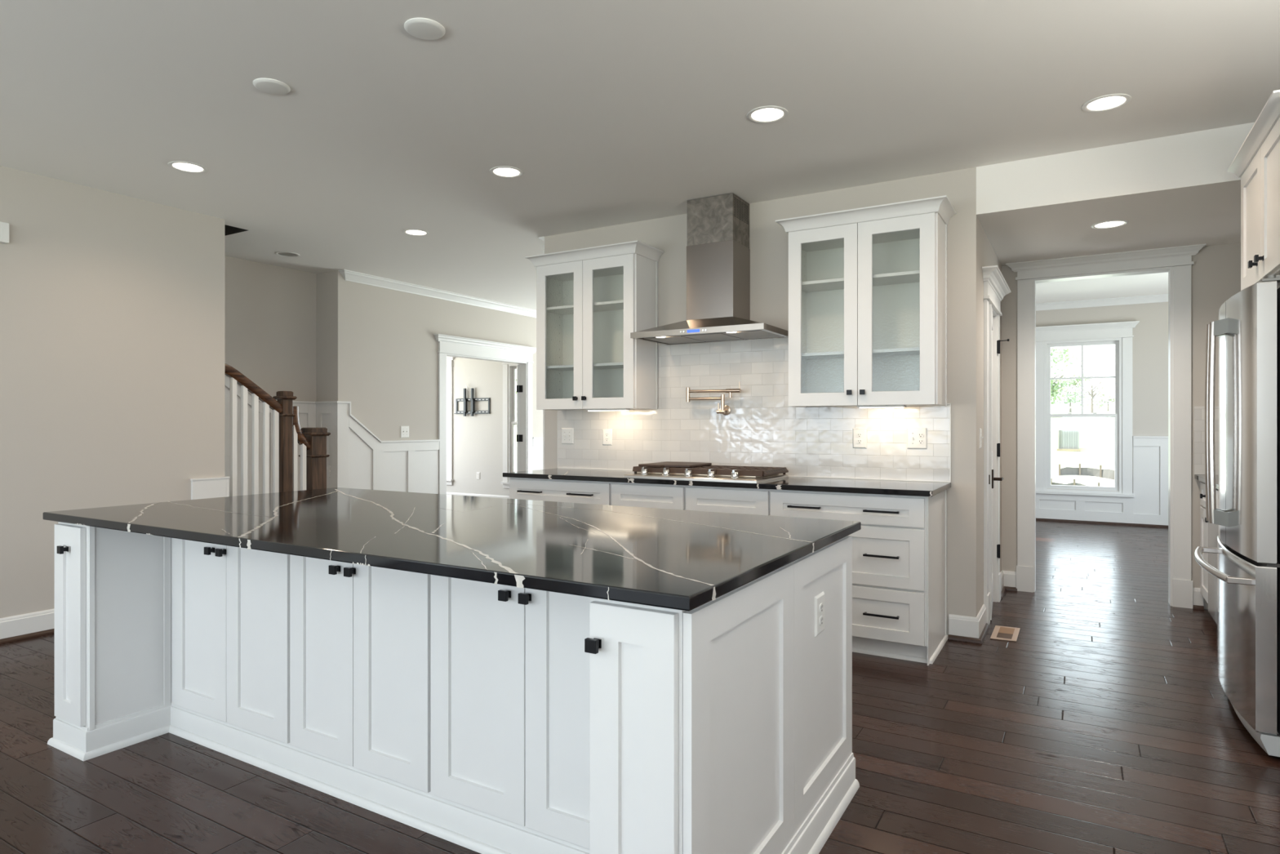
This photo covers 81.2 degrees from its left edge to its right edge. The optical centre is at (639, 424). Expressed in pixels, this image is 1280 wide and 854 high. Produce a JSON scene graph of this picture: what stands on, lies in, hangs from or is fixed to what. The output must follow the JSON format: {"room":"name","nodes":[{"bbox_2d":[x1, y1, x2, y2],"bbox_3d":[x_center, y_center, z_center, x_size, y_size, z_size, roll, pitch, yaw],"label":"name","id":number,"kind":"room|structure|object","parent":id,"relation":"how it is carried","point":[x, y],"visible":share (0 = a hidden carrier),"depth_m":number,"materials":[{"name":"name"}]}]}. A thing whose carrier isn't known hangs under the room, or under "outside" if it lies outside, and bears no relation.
{"room":"kitchen","nodes":[
{"label":"kitchen","id":0,"kind":"room"},
{"bbox_2d":[0,165,225,617],"bbox_3d":[-5.038,-0.119,2.122,0.138,2.743,7.733,0,0,31],"label":"wall","id":1,"kind":"structure","parent":0,"point":[113,304],"depth_m":4.70,"materials":[{"name":"beige paint"}]},
{"bbox_2d":[0,221,8,244],"bbox_3d":[-3.703,-1.103,4.202,0.046,0.114,0.232,0,0,31],"label":"door chime","id":2,"kind":"object","parent":1,"relation":"attached to","point":[4,227],"visible":1,"depth_m":4.27,"materials":[{"name":"white plastic"}]},
{"bbox_2d":[0,608,54,644],"bbox_3d":[-4.967,1.182,2.072,0.034,0.140,7.680,0,0,31],"label":"baseboard","id":3,"kind":"structure","parent":1,"relation":"attached to","point":[20,627],"depth_m":4.38,"materials":[{"name":"white paint"}]},
{"bbox_2d":[190,476,230,499],"bbox_3d":[-3.111,0.454,5.346,0.145,0.157,0.268,0,0,31],"label":"trim","id":4,"kind":"structure","parent":1,"relation":"attached to","point":[218,486],"depth_m":5.30,"materials":[{"name":"white paint"}]},
{"bbox_2d":[225,224,247,235],"bbox_3d":[-5.481,-1.498,2.538,1.220,5.500,8.200,0,0,31],"label":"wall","id":5,"kind":"structure","parent":0,"point":[228,229],"depth_m":5.83,"materials":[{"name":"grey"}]},
{"bbox_2d":[225,255,542,440],"bbox_3d":[-4.232,-1.448,5.401,0.461,5.400,14.200,0,0,31],"label":"wall","id":6,"kind":"structure","parent":0,"point":[300,332],"depth_m":7.35,"materials":[{"name":"beige paint"}]},
{"bbox_2d":[225,374,315,496],"bbox_3d":[-3.870,-0.262,6.175,0.034,3.032,2.701,0,0,31],"label":"wainscot","id":7,"kind":"structure","parent":6,"relation":"attached to","point":[307,410],"depth_m":6.76,"materials":[{"name":"white paint"}]},
{"bbox_2d":[315,400,336,488],"bbox_3d":[-3.059,0.512,7.257,0.329,1.481,0.033,0,0,31],"label":"wainscot","id":8,"kind":"structure","parent":6,"relation":"attached to","point":[326,411],"depth_m":7.23,"materials":[{"name":"white paint"}]},
{"bbox_2d":[334,400,439,493],"bbox_3d":[-2.574,0.512,7.724,0.035,1.482,1.332,0,0,31],"label":"wainscot","id":9,"kind":"structure","parent":6,"relation":"attached to","point":[364,460],"depth_m":7.58,"materials":[{"name":"white paint"}]},
{"bbox_2d":[400,426,408,437],"bbox_3d":[-2.482,0.074,7.894,0.018,0.125,0.115,0,0,31],"label":"light switch","id":10,"kind":"object","parent":6,"relation":"attached to","point":[404,429],"visible":1,"depth_m":7.89,"materials":[{"name":"white plastic"}]},
{"bbox_2d":[337,269,536,317],"bbox_3d":[-1.667,-1.448,9.208,0.085,0.085,4.735,0,0,31],"label":"crown molding","id":11,"kind":"structure","parent":6,"relation":"attached to","point":[348,275],"depth_m":8.17,"materials":[{"name":"white paint"}]},
{"bbox_2d":[433,333,536,494],"bbox_3d":[-1.852,0.125,9.028,0.191,2.257,1.773,0,0,31],"label":"door frame","id":12,"kind":"structure","parent":6,"relation":"attached to","point":[448,345],"depth_m":8.98,"materials":[{"name":"white paint"}]},
{"bbox_2d":[516,364,522,471],"bbox_3d":[-1.630,0.231,10.006,0.076,2.018,0.758,0,0,-12],"label":"door","id":13,"kind":"structure","parent":6,"relation":"in","point":[519,388],"depth_m":9.67,"materials":[{"name":"white paint"}]},
{"bbox_2d":[532,436,542,470],"bbox_3d":[-0.942,0.708,10.490,0.033,1.089,1.791,0,0,31],"label":"wainscot","id":14,"kind":"structure","parent":6,"relation":"attached to","point":[537,442],"depth_m":9.81,"materials":[{"name":"white paint"}]},
{"bbox_2d":[446,356,509,496],"bbox_3d":[-2.534,-0.119,12.016,4.020,2.743,0.120,0,0,31],"label":"wall","id":15,"kind":"structure","parent":0,"point":[477,439],"depth_m":11.99,"materials":[{"name":"white paint"}]},
{"bbox_2d":[446,355,454,484],"bbox_3d":[-3.426,-0.075,12.502,0.970,2.126,0.191,0,0,31],"label":"door frame","id":16,"kind":"structure","parent":15,"relation":"in","point":[449,359],"depth_m":12.28,"materials":[{"name":"white paint"}]},
{"bbox_2d":[453,384,490,416],"bbox_3d":[-2.717,-0.396,12.016,0.755,0.513,0.066,0,0,31],"label":"wall bracket","id":17,"kind":"object","parent":15,"relation":"attached to","point":[464,399],"visible":1,"depth_m":12.00,"materials":[{"name":"grey metal"}]},
{"bbox_2d":[446,492,509,498],"bbox_3d":[-2.517,1.182,11.927,3.900,0.140,0.016,0,0,31],"label":"baseboard","id":18,"kind":"structure","parent":15,"relation":"attached to","point":[447,493],"depth_m":11.97,"materials":[{"name":"white paint"}]},
{"bbox_2d":[500,362,518,488],"bbox_3d":[-1.751,-0.075,11.514,1.020,2.126,0.191,0,0,31],"label":"door","id":19,"kind":"structure","parent":15,"relation":"in","point":[509,421],"depth_m":11.66,"materials":[{"name":"white paint"}]},
{"bbox_2d":[0,0,1279,309],"bbox_3d":[-0.942,-1.566,3.343,8.220,0.150,14.400,0,0,31],"label":"ceiling","id":20,"kind":"structure","parent":0,"point":[611,113],"depth_m":3.41,"materials":[{"name":"paint"}]},
{"bbox_2d":[168,160,207,173],"bbox_3d":[-2.612,-1.488,4.312,0.196,0.006,0.196,0,0,31],"label":"recessed light","id":21,"kind":"object","parent":20,"relation":"in","point":[186,166],"visible":1,"depth_m":4.31,"materials":[{"name":"white plastic"}]},
{"bbox_2d":[253,77,290,94],"bbox_3d":[-1.619,-1.484,3.280,0.149,0.012,0.149,0,0,31],"label":"cover plate","id":22,"kind":"object","parent":20,"relation":"attached to","point":[269,86],"visible":1,"depth_m":3.26,"materials":[{"name":"white plastic"}]},
{"bbox_2d":[275,251,299,257],"bbox_3d":[-3.075,-1.488,6.512,0.196,0.006,0.196,0,0,31],"label":"recessed light","id":23,"kind":"object","parent":20,"relation":"in","point":[287,254],"visible":1,"depth_m":6.51,"materials":[{"name":"white plastic"}]},
{"bbox_2d":[402,228,429,235],"bbox_3d":[-1.733,-1.488,5.775,0.196,0.006,0.196,0,0,31],"label":"recessed light","id":24,"kind":"object","parent":20,"relation":"in","point":[411,232],"visible":1,"depth_m":5.77,"materials":[{"name":"white plastic"}]},
{"bbox_2d":[404,17,444,39],"bbox_3d":[-0.809,-1.484,2.805,0.149,0.012,0.149,0,0,31],"label":"cover plate","id":25,"kind":"object","parent":20,"relation":"attached to","point":[424,28],"visible":1,"depth_m":2.79,"materials":[{"name":"white plastic"}]},
{"bbox_2d":[489,165,523,177],"bbox_3d":[-0.786,-1.488,4.395,0.196,0.006,0.196,0,0,31],"label":"recessed light","id":26,"kind":"object","parent":20,"relation":"in","point":[504,171],"visible":1,"depth_m":4.39,"materials":[{"name":"white plastic"}]},
{"bbox_2d":[746,105,788,123],"bbox_3d":[0.612,-1.488,3.582,0.196,0.006,0.196,0,0,31],"label":"recessed light","id":27,"kind":"object","parent":20,"relation":"in","point":[763,114],"visible":1,"depth_m":3.58,"materials":[{"name":"white plastic"}]},
{"bbox_2d":[1081,93,1131,112],"bbox_3d":[2.159,-1.488,3.455,0.196,0.006,0.196,0,0,31],"label":"recessed light","id":28,"kind":"object","parent":20,"relation":"in","point":[1112,101],"visible":1,"depth_m":3.45,"materials":[{"name":"white plastic"}]},
{"bbox_2d":[0,520,1279,853],"bbox_3d":[-1.732,1.312,4.738,13.400,0.120,16.200,0,0,31],"label":"floor","id":29,"kind":"structure","parent":0,"point":[1108,724],"depth_m":2.77,"materials":[{"name":"brown wood"}]},
{"bbox_2d":[54,521,170,730],"bbox_3d":[-2.041,0.795,3.112,0.252,0.854,0.655,0,0,31],"label":"base cabinet","id":30,"kind":"object","parent":29,"relation":"on","point":[113,587],"visible":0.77,"depth_m":2.89,"materials":[{"name":"white paint"}]},
{"bbox_2d":[170,537,293,746],"bbox_3d":[-1.516,0.795,2.975,0.806,0.854,0.358,0,0,31],"label":"base cabinet","id":31,"kind":"object","parent":29,"relation":"on","point":[230,605],"visible":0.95,"depth_m":2.81,"materials":[{"name":"white paint"}]},
{"bbox_2d":[289,554,433,795],"bbox_3d":[-0.870,0.795,2.593,0.692,0.854,0.358,0,0,31],"label":"base cabinet","id":32,"kind":"object","parent":29,"relation":"on","point":[360,635],"visible":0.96,"depth_m":2.44,"materials":[{"name":"white paint"}]},
{"bbox_2d":[47,702,859,853],"bbox_3d":[-0.783,1.195,2.755,2.833,0.114,1.271,0,0,31],"label":"baseboard","id":33,"kind":"structure","parent":29,"relation":"on","point":[481,833],"depth_m":2.50,"materials":[{"name":"white paint"}]},
{"bbox_2d":[431,574,590,850],"bbox_3d":[-0.233,0.795,2.217,0.784,0.854,0.358,0,0,31],"label":"base cabinet","id":34,"kind":"object","parent":29,"relation":"on","point":[510,664],"visible":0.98,"depth_m":2.12,"materials":[{"name":"white paint"}]},
{"bbox_2d":[509,477,611,505],"bbox_3d":[-0.418,0.811,5.325,0.865,0.884,0.654,0,0,31],"label":"base cabinet","id":35,"kind":"object","parent":29,"relation":"on","point":[594,492],"visible":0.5,"depth_m":5.06,"materials":[{"name":"white paint"}]},
{"bbox_2d":[584,597,686,853],"bbox_3d":[0.129,0.795,1.831,0.230,0.854,0.655,0,0,31],"label":"base cabinet","id":36,"kind":"object","parent":29,"relation":"on","point":[635,651],"visible":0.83,"depth_m":1.58,"materials":[{"name":"white paint"}]},
{"bbox_2d":[611,481,685,510],"bbox_3d":[0.189,0.811,4.969,0.541,0.884,0.650,0,0,31],"label":"base cabinet","id":37,"kind":"object","parent":29,"relation":"on","point":[623,494],"visible":0.02,"depth_m":4.71,"materials":[{"name":"white paint"}]},
{"bbox_2d":[685,485,770,515],"bbox_3d":[0.658,0.811,4.692,0.546,0.884,0.650,0,0,31],"label":"base cabinet","id":38,"kind":"object","parent":29,"relation":"on","point":[698,498],"visible":0.06,"depth_m":4.43,"materials":[{"name":"white paint"}]},
{"bbox_2d":[770,488,946,665],"bbox_3d":[1.267,0.811,4.330,0.868,0.884,0.654,0,0,31],"label":"base cabinet","id":39,"kind":"object","parent":29,"relation":"on","point":[900,548],"visible":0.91,"depth_m":3.99,"materials":[{"name":"white paint"}]},
{"bbox_2d":[502,467,951,496],"bbox_3d":[0.428,0.353,4.828,2.866,0.030,0.651,0,0,31],"label":"countertop","id":40,"kind":"structure","parent":39,"relation":"on","point":[915,488],"depth_m":4.41,"materials":[{"name":"black stone"}]},
{"bbox_2d":[622,465,788,482],"bbox_3d":[0.429,0.304,4.815,0.924,0.068,0.550,0,0,31],"label":"gas cooktop","id":41,"kind":"object","parent":40,"relation":"in","point":[708,473],"visible":0.92,"depth_m":4.64,"materials":[{"name":"silver metal"}]},
{"bbox_2d":[638,461,711,467],"bbox_3d":[0.237,0.265,4.966,0.350,0.016,0.405,0,0,31],"label":"griddle plate","id":42,"kind":"object","parent":41,"relation":"on","point":[668,464],"visible":1,"depth_m":4.88,"materials":[{"name":"brown metal"}]},
{"bbox_2d":[622,473,788,482],"bbox_3d":[0.425,0.329,4.818,0.915,0.018,0.550,0,0,31],"label":"tray","id":43,"kind":"object","parent":41,"relation":"on","point":[740,477],"depth_m":4.57,"materials":[{"name":"silver metal"}]},
{"bbox_2d":[852,634,948,663],"bbox_3d":[0.453,1.241,4.866,2.833,0.022,0.559,0,0,31],"label":"trim","id":44,"kind":"structure","parent":39,"relation":"attached to","point":[944,639],"depth_m":4.03,"materials":[{"name":"white paint"}]},
{"bbox_2d":[990,625,1020,641],"bbox_3d":[2.190,1.249,4.471,0.137,0.006,0.328,0,0,31],"label":"floor vent","id":45,"kind":"object","parent":29,"relation":"in","point":[1000,633],"visible":1,"depth_m":4.45,"materials":[{"name":"beige metal"}]},
{"bbox_2d":[1200,481,1208,603],"bbox_3d":[3.916,0.810,4.691,0.637,0.884,0.540,0,0,31],"label":"base cabinet","id":46,"kind":"object","parent":29,"relation":"on","point":[1203,522],"visible":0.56,"depth_m":4.95,"materials":[{"name":"white paint"}]},
{"bbox_2d":[1208,488,1218,623],"bbox_3d":[3.619,0.812,4.178,0.629,0.880,0.635,0,0,31],"label":"base cabinet","id":47,"kind":"object","parent":29,"relation":"on","point":[1213,534],"visible":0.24,"depth_m":4.42,"materials":[{"name":"silver metal"}]},
{"bbox_2d":[1194,274,1279,756],"bbox_3d":[2.794,0.346,3.042,0.840,1.812,0.910,0,0,31],"label":"refrigerator","id":48,"kind":"object","parent":29,"relation":"on","point":[1246,328],"visible":1,"depth_m":2.86,"materials":[{"name":"silver metal"}]},
{"bbox_3d":[0.168,0.810,2.572,0.913,0.884,0.658,0,0,31],"label":"cabinet","id":49,"kind":"object","parent":29,"relation":"on","visible":0},
{"bbox_2d":[43,487,861,611],"bbox_3d":[-0.770,0.353,2.755,2.802,0.030,1.333,0,0,31],"label":"countertop","id":50,"kind":"structure","parent":49,"relation":"on","point":[677,559],"depth_m":2.26,"materials":[{"name":"black stone"}]},
{"bbox_2d":[682,535,852,853],"bbox_3d":[0.413,0.786,2.065,0.020,0.833,1.244,0,0,31],"label":"island end panel","id":51,"kind":"object","parent":49,"relation":"attached to","point":[767,700],"visible":0.82,"depth_m":1.90,"materials":[{"name":"white paint"}]},
{"bbox_2d":[814,591,824,636],"bbox_3d":[0.555,0.582,2.296,0.010,0.121,0.088,0,0,31],"label":"outlet","id":52,"kind":"object","parent":49,"relation":"attached to","point":[820,598],"visible":1,"depth_m":2.28,"materials":[{"name":"white plastic"}]},
{"bbox_2d":[819,603,823,625],"bbox_3d":[0.558,0.582,2.295,0.004,0.066,0.034,0,0,31],"label":"receptacle","id":53,"kind":"object","parent":52,"relation":"attached to","point":[821,605],"depth_m":2.29,"materials":[{"name":"white plastic"}]},
{"bbox_3d":[-3.842,0.112,5.093,1.111,2.280,3.224,0,0,31],"label":"staircase","id":54,"kind":"structure","parent":29,"relation":"on","visible":0},
{"bbox_2d":[225,363,330,496],"bbox_3d":[-2.871,0.396,5.848,0.181,1.712,0.899,0,0,31],"label":"stair railing","id":55,"kind":"object","parent":54,"relation":"on","point":[286,432],"visible":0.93,"depth_m":5.82,"materials":[{"name":"brown wood"}]},
{"bbox_2d":[544,167,978,635],"bbox_3d":[0.627,-0.119,5.166,3.133,2.743,0.130,0,0,31],"label":"wall","id":56,"kind":"structure","parent":0,"point":[768,240],"depth_m":4.50,"materials":[{"name":"beige paint"}]},
{"bbox_2d":[538,236,544,469],"bbox_3d":[-0.744,-0.119,5.984,0.060,2.743,0.156,0,0,31],"label":"trim","id":57,"kind":"structure","parent":56,"relation":"attached to","point":[542,238],"depth_m":5.91,"materials":[{"name":"white paint"}]},
{"bbox_2d":[524,240,664,410],"bbox_3d":[-0.338,-0.678,5.438,0.969,1.130,0.377,0,0,31],"label":"upper cabinet","id":58,"kind":"object","parent":56,"relation":"attached to","point":[589,300],"visible":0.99,"depth_m":5.37,"materials":[{"name":"white paint"}]},
{"bbox_2d":[546,299,623,315],"bbox_3d":[-0.316,-0.863,5.475,0.815,0.019,0.267,0,0,31],"label":"shelf","id":59,"kind":"object","parent":58,"relation":"attached to","point":[613,307],"depth_m":5.52,"materials":[{"name":"white paint"}]},
{"bbox_2d":[546,362,623,370],"bbox_3d":[-0.316,-0.428,5.475,0.815,0.019,0.267,0,0,31],"label":"shelf","id":60,"kind":"object","parent":58,"relation":"attached to","point":[607,366],"depth_m":5.48,"materials":[{"name":"white paint"}]},
{"bbox_2d":[586,408,647,411],"bbox_3d":[-0.179,-0.106,5.310,0.445,0.014,0.138,0,0,17],"label":"lamp","id":61,"kind":"object","parent":58,"relation":"attached to","point":[588,410],"visible":0.97,"depth_m":5.30,"materials":[{"name":"white plastic"}]},
{"bbox_2d":[630,192,788,345],"bbox_3d":[0.465,-1.028,4.886,0.926,0.917,0.514,0,0,31],"label":"range hood","id":62,"kind":"object","parent":56,"relation":"attached to","point":[718,251],"visible":1,"depth_m":4.86,"materials":[{"name":"silver metal"}]},
{"bbox_2d":[557,337,951,482],"bbox_3d":[0.590,-0.120,5.104,2.864,0.916,0.013,0,0,31],"label":"tile backsplash","id":63,"kind":"structure","parent":56,"relation":"attached to","point":[761,428],"depth_m":5.01,"materials":[{"name":"white tile"}]},
{"bbox_2d":[561,427,573,444],"bbox_3d":[-0.565,0.086,5.772,0.115,0.123,0.018,0,0,31],"label":"light switch","id":64,"kind":"object","parent":63,"relation":"attached to","point":[567,433],"visible":1,"depth_m":5.77,"materials":[{"name":"white plastic"}]},
{"bbox_2d":[602,428,612,444],"bbox_3d":[-0.246,0.091,5.589,0.086,0.121,0.009,0,0,31],"label":"outlet","id":65,"kind":"object","parent":63,"relation":"attached to","point":[606,433],"visible":1,"depth_m":5.58,"materials":[{"name":"white plastic"}]},
{"bbox_2d":[604,432,608,441],"bbox_3d":[-0.248,0.091,5.587,0.033,0.066,0.004,0,0,31],"label":"receptacle","id":66,"kind":"object","parent":65,"relation":"attached to","point":[606,434],"depth_m":5.58,"materials":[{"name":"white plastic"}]},
{"bbox_2d":[686,381,741,415],"bbox_3d":[0.511,-0.177,5.089,0.403,0.222,0.098,0,0,31],"label":"pot filler","id":67,"kind":"object","parent":63,"relation":"attached to","point":[725,410],"visible":1,"depth_m":5.04,"materials":[{"name":"silver metal"}]},
{"bbox_2d":[853,427,866,448],"bbox_3d":[1.365,0.083,4.638,0.086,0.125,0.010,0,0,31],"label":"outlet","id":68,"kind":"object","parent":63,"relation":"attached to","point":[860,435],"visible":1,"depth_m":4.63,"materials":[{"name":"white plastic"}]},
{"bbox_2d":[856,432,862,443],"bbox_3d":[1.363,0.083,4.635,0.034,0.066,0.004,0,0,31],"label":"receptacle","id":69,"kind":"object","parent":68,"relation":"attached to","point":[859,435],"depth_m":4.63,"materials":[{"name":"white plastic"}]},
{"bbox_2d":[906,427,927,448],"bbox_3d":[1.655,0.081,4.462,0.114,0.126,0.018,0,0,31],"label":"outlet","id":70,"kind":"object","parent":63,"relation":"attached to","point":[917,437],"visible":1,"depth_m":4.46,"materials":[{"name":"white plastic"}]},
{"bbox_2d":[917,432,924,444],"bbox_3d":[1.675,0.081,4.451,0.034,0.066,0.004,0,0,31],"label":"receptacle","id":71,"kind":"object","parent":70,"relation":"attached to","point":[920,435],"depth_m":4.45,"materials":[{"name":"white plastic"}]},
{"bbox_2d":[775,195,956,407],"bbox_3d":[1.336,-0.678,4.450,0.972,1.130,0.377,0,0,31],"label":"upper cabinet","id":72,"kind":"object","parent":56,"relation":"attached to","point":[868,285],"visible":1,"depth_m":4.45,"materials":[{"name":"white paint"}]},
{"bbox_2d":[801,270,919,292],"bbox_3d":[1.358,-0.863,4.487,0.818,0.019,0.267,0,0,31],"label":"shelf","id":73,"kind":"object","parent":72,"relation":"attached to","point":[907,278],"depth_m":4.49,"materials":[{"name":"white paint"}]},
{"bbox_2d":[801,346,919,359],"bbox_3d":[1.358,-0.428,4.487,0.818,0.019,0.267,0,0,31],"label":"shelf","id":74,"kind":"object","parent":72,"relation":"attached to","point":[900,353],"depth_m":4.49,"materials":[{"name":"white paint"}]},
{"bbox_2d":[857,404,924,408],"bbox_3d":[1.461,-0.106,4.346,0.377,0.014,0.133,0,0,14],"label":"lamp","id":75,"kind":"object","parent":72,"relation":"attached to","point":[882,406],"visible":0.99,"depth_m":4.32,"materials":[{"name":"white plastic"}]},
{"bbox_2d":[978,220,1001,611],"bbox_3d":[1.565,-0.119,5.621,1.981,2.743,1.607,0,0,31],"label":"wall","id":76,"kind":"structure","parent":0,"point":[987,255],"depth_m":4.59,"materials":[{"name":"beige paint"}]},
{"bbox_2d":[948,604,989,644],"bbox_3d":[1.981,1.182,4.488,0.180,0.140,0.406,0,0,31],"label":"baseboard","id":77,"kind":"structure","parent":76,"relation":"attached to","point":[961,628],"depth_m":4.34,"materials":[{"name":"white paint"}]},
{"bbox_2d":[978,428,982,448],"bbox_3d":[2.044,0.080,4.466,0.018,0.120,0.075,0,0,31],"label":"light switch","id":78,"kind":"object","parent":76,"relation":"attached to","point":[980,429],"visible":1,"depth_m":4.44,"materials":[{"name":"white plastic"}]},
{"bbox_2d":[982,265,1010,625],"bbox_3d":[2.342,0.142,5.024,0.206,2.223,1.019,0,0,31],"label":"door frame","id":79,"kind":"structure","parent":76,"relation":"attached to","point":[996,287],"depth_m":4.92,"materials":[{"name":"white paint"}]},
{"bbox_2d":[988,303,1008,620],"bbox_3d":[2.378,0.236,5.011,0.145,2.008,0.626,0,0,31],"label":"door","id":80,"kind":"structure","parent":76,"relation":"in","point":[991,471],"depth_m":4.75,"materials":[{"name":"white paint"}]},
{"bbox_2d":[1000,570,1017,598],"bbox_3d":[2.720,1.182,5.522,0.109,0.140,0.365,0,0,31],"label":"baseboard","id":81,"kind":"structure","parent":76,"relation":"attached to","point":[1008,579],"depth_m":5.65,"materials":[{"name":"white paint"}]},
{"bbox_2d":[1035,302,1168,493],"bbox_3d":[5.690,-0.168,9.641,5.200,2.840,0.150,0,0,31],"label":"wall","id":82,"kind":"structure","parent":0,"point":[1150,339],"depth_m":9.23,"materials":[{"name":"beige paint"}]},
{"bbox_2d":[1035,320,1139,497],"bbox_3d":[5.682,-0.160,9.588,1.216,2.246,0.191,0,0,31],"label":"window","id":83,"kind":"structure","parent":82,"relation":"in","point":[1119,334],"depth_m":9.53,"materials":[{"name":"white paint"}]},
{"bbox_2d":[1035,435,1168,525],"bbox_3d":[5.558,0.696,9.614,4.803,1.115,0.035,0,0,31],"label":"wainscot","id":84,"kind":"structure","parent":82,"relation":"attached to","point":[1148,504],"depth_m":9.26,"materials":[{"name":"white paint"}]},
{"bbox_2d":[1035,293,1168,311],"bbox_3d":[5.545,-1.545,9.591,4.800,0.085,0.085,0,0,31],"label":"crown molding","id":85,"kind":"structure","parent":82,"relation":"attached to","point":[1162,297],"depth_m":9.41,"materials":[{"name":"white paint"}]},
{"bbox_2d":[1035,518,1168,528],"bbox_3d":[5.551,1.238,9.601,4.800,0.028,0.020,0,0,31],"label":"trim","id":86,"kind":"structure","parent":82,"relation":"attached to","point":[1040,519],"depth_m":9.42,"materials":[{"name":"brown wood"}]},
{"bbox_2d":[1035,271,1168,303],"bbox_3d":[4.509,-1.668,7.639,5.200,0.160,4.860,0,0,31],"label":"ceiling","id":87,"kind":"structure","parent":0,"point":[1148,284],"depth_m":8.70,"materials":[{"name":"paint"}]},
{"bbox_2d":[1001,242,1240,608],"bbox_3d":[3.532,-0.168,5.324,1.949,2.840,0.120,0,0,31],"label":"wall","id":88,"kind":"structure","parent":0,"point":[1215,269],"depth_m":5.11,"materials":[{"name":"beige paint"}]},
{"bbox_2d":[1005,243,1206,608],"bbox_3d":[3.328,0.018,5.401,1.212,2.469,0.196,0,0,31],"label":"door frame","id":89,"kind":"structure","parent":88,"relation":"attached to","point":[1177,261],"depth_m":5.25,"materials":[{"name":"white paint"}]},
{"bbox_2d":[1192,587,1204,609],"bbox_3d":[3.799,1.182,5.077,0.058,0.140,0.034,0,0,31],"label":"baseboard","id":90,"kind":"structure","parent":88,"relation":"attached to","point":[1197,598],"depth_m":5.08,"materials":[{"name":"white paint"}]},
{"bbox_2d":[1193,405,1217,475],"bbox_3d":[4.060,0.105,4.936,0.639,0.464,0.010,0,0,31],"label":"tile backsplash","id":91,"kind":"structure","parent":88,"relation":"attached to","point":[1198,411],"depth_m":5.08,"materials":[{"name":"beige tile"}]},
{"bbox_2d":[976,119,1278,266],"bbox_3d":[3.142,-1.403,4.545,1.829,0.374,1.617,0,0,31],"label":"ceiling","id":92,"kind":"structure","parent":0,"point":[1175,190],"depth_m":4.18,"materials":[{"name":"paint"}]},
{"bbox_2d":[1090,219,1128,228],"bbox_3d":[2.844,-1.213,4.520,0.196,0.006,0.196,0,0,31],"label":"recessed light","id":93,"kind":"object","parent":92,"relation":"in","point":[1115,223],"visible":1,"depth_m":4.51,"materials":[{"name":"white plastic"}]},
{"bbox_3d":[1.647,-0.169,0.096,0.120,2.843,11.040,0,0,31],"label":"wall","id":94,"kind":"structure","parent":0,"visible":0},
{"bbox_2d":[1227,89,1279,290],"bbox_3d":[2.860,-0.914,2.965,0.702,0.608,0.984,0,0,31],"label":"upper cabinet","id":95,"kind":"object","parent":94,"relation":"attached to","point":[1260,180],"visible":0.99,"depth_m":3.12,"materials":[{"name":"white paint"}]},
{"label":"outside","id":96,"kind":"structure","parent":0,"visible":0},
{"bbox_2d":[515,404,1115,487],"bbox_3d":[7.908,-0.337,33.071,160.000,4.598,165.000,0,0,31],"label":"ground","id":97,"kind":"structure","parent":96,"point":[1096,435],"depth_m":26.27,"materials":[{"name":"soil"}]},
{"bbox_2d":[1050,346,1078,400],"bbox_3d":[21.919,-2.592,40.342,3.125,4.112,2.691,0,0,31],"label":"tree","id":98,"kind":"object","parent":97,"relation":"on","point":[1054,388],"visible":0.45,"depth_m":39.99,"materials":[{"name":"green plant"}]},
{"bbox_2d":[1057,430,1080,451],"bbox_3d":[14.278,0.512,24.841,0.660,0.680,1.500,0,0,31],"label":"dumpster","id":99,"kind":"object","parent":97,"relation":"on","point":[1068,440],"visible":1,"depth_m":24.25,"materials":[{"name":"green metal"}]},
{"bbox_2d":[1050,373,1090,412],"bbox_3d":[24.745,-1.850,43.189,2.832,2.326,2.477,0,0,31],"label":"tree","id":100,"kind":"object","parent":97,"relation":"on","point":[1069,402],"visible":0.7,"depth_m":43.10,"materials":[{"name":"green plant"}]},
{"bbox_2d":[1050,478,1099,486],"bbox_3d":[9.411,1.393,14.738,0.474,0.455,3.237,0,0,-8],"label":"fence","id":101,"kind":"object","parent":97,"relation":"on","point":[1074,483],"visible":0.2,"depth_m":16.11,"materials":[{"name":"wood"}]},
{"bbox_2d":[1058,463,1115,479],"bbox_3d":[11.259,1.175,17.683,0.595,0.406,2.544,0,0,-23],"label":"fence","id":102,"kind":"object","parent":97,"relation":"on","point":[1106,473],"visible":0.62,"depth_m":18.59,"materials":[{"name":"wood"}]},
{"bbox_2d":[1069,360,1106,413],"bbox_3d":[24.683,-2.065,40.935,2.380,2.907,1.539,0,0,-13],"label":"tree","id":103,"kind":"object","parent":97,"relation":"on","point":[1091,395],"visible":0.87,"depth_m":40.99,"materials":[{"name":"grey plant"}]},
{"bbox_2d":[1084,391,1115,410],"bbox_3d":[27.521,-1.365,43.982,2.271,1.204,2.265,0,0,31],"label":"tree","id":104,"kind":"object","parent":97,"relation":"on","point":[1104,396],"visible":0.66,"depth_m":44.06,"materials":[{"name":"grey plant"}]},
{"bbox_2d":[1095,377,1115,402],"bbox_3d":[25.617,-1.908,39.187,2.935,2.669,2.266,0,0,31],"label":"tree","id":105,"kind":"object","parent":97,"relation":"on","point":[1114,378],"visible":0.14,"depth_m":39.39,"materials":[{"name":"grey plant"}]},
{"bbox_3d":[3.300,0.810,3.646,0.637,0.884,0.595,0,0,31],"label":"base cabinet","id":106,"kind":"object","parent":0,"visible":0},
{"bbox_2d":[1194,474,1217,488],"bbox_3d":[3.603,0.353,4.158,0.635,0.030,1.805,0,0,31],"label":"countertop","id":107,"kind":"structure","parent":106,"relation":"on","point":[1201,477],"depth_m":4.83,"materials":[{"name":"black stone"}]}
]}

